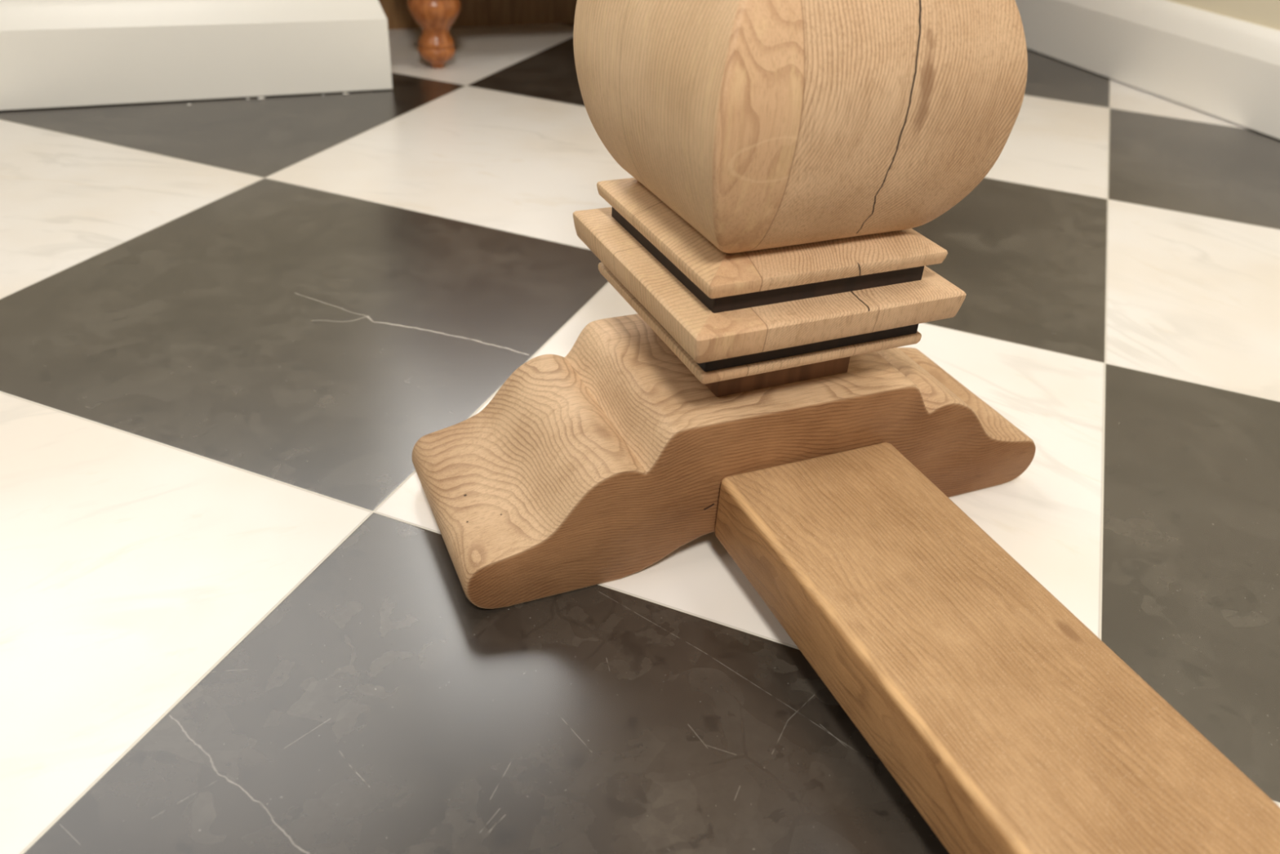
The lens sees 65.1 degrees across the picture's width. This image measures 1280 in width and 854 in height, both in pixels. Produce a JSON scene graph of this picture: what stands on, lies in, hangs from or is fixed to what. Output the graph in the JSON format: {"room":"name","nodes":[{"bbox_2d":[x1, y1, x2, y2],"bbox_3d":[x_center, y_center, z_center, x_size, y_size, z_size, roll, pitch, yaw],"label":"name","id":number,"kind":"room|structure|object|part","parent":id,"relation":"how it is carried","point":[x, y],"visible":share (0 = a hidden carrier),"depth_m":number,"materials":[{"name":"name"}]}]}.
{"room":"dining room","nodes":[
{"label":"dining room","id":0,"kind":"room"},
{"bbox_2d":[0,23,1279,853],"bbox_3d":[0.085,0.049,0.944,8.000,0.001,8.000,-11,36,-21],"label":"floor","id":1,"kind":"structure","parent":0,"point":[237,615],"depth_m":0.94,"materials":[{"name":"tile"}]},
{"bbox_2d":[377,0,577,68],"bbox_3d":[0.089,-1.290,2.173,1.310,0.860,0.430,-11,36,-21],"label":"base cabinet","id":2,"kind":"object","parent":1,"relation":"on","point":[435,18],"visible":0.51,"depth_m":2.33,"materials":[{"name":"brown wood"}]},
{"bbox_3d":[-0.415,-0.826,2.030,0.106,0.190,0.106,-11,36,-21],"label":"leg","id":3,"kind":"part","parent":2,"relation":"part of","materials":[{"name":"brown wood"}]},
{"bbox_3d":[0.011,-1.397,2.323,1.310,0.860,0.030,-11,36,-21],"label":"panel","id":4,"kind":"part","parent":2,"relation":"part of","materials":[{"name":"brown wood"}]},
{"bbox_2d":[411,0,1279,853],"bbox_3d":[0.421,0.223,0.162,0.556,0.618,1.877,-11,36,-21],"label":"table base","id":5,"kind":"object","parent":1,"relation":"on","point":[784,157],"visible":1,"depth_m":0.71,"materials":[{"name":"brown wood"}]},
{"bbox_3d":[0.095,-0.105,0.844,0.199,0.011,0.204,-11,37,-22],"label":"collar plate","id":6,"kind":"part","parent":5,"relation":"part of","materials":[{"name":"brown wood"}]},
{"bbox_3d":[0.097,-0.138,0.822,0.234,0.028,0.240,-11,37,-22],"label":"collar plate","id":7,"kind":"part","parent":5,"relation":"part of","materials":[{"name":"brown wood"}]},
{"bbox_3d":[0.099,-0.169,0.801,0.205,0.022,0.210,-11,37,-22],"label":"collar plate","id":8,"kind":"part","parent":5,"relation":"part of","materials":[{"name":"brown wood"}]},
{"bbox_3d":[0.108,-0.296,0.717,0.240,0.288,0.246,-11,37,-22],"label":"pedestal bulb","id":9,"kind":"part","parent":5,"relation":"part of","materials":[{"name":"brown wood"}]},
{"bbox_2d":[1165,0,1279,31],"bbox_3d":[1.934,-0.939,0.360,0.126,2.500,5.517,-11,36,-21],"label":"wall","id":10,"kind":"structure","parent":0,"point":[1265,13],"depth_m":2.04,"materials":[{"name":"beige paint"}]},
{"bbox_2d":[1014,0,1279,139],"bbox_3d":[1.835,0.088,0.899,0.036,0.180,5.317,-11,36,-21],"label":"baseboard","id":11,"kind":"structure","parent":10,"relation":"attached to","point":[1228,68],"depth_m":2.17,"materials":[{"name":"white wood"}]},
{"bbox_3d":[-2.122,-1.605,0.939,3.324,2.500,0.753,-11,36,-21],"label":"wall","id":12,"kind":"structure","parent":0,"visible":0},
{"bbox_2d":[0,0,392,110],"bbox_3d":[-2.127,-0.586,1.500,3.358,0.180,0.587,-11,36,-21],"label":"baseboard","id":13,"kind":"structure","parent":12,"relation":"attached to","point":[54,53],"depth_m":1.75,"materials":[{"name":"white wood"}]}
]}

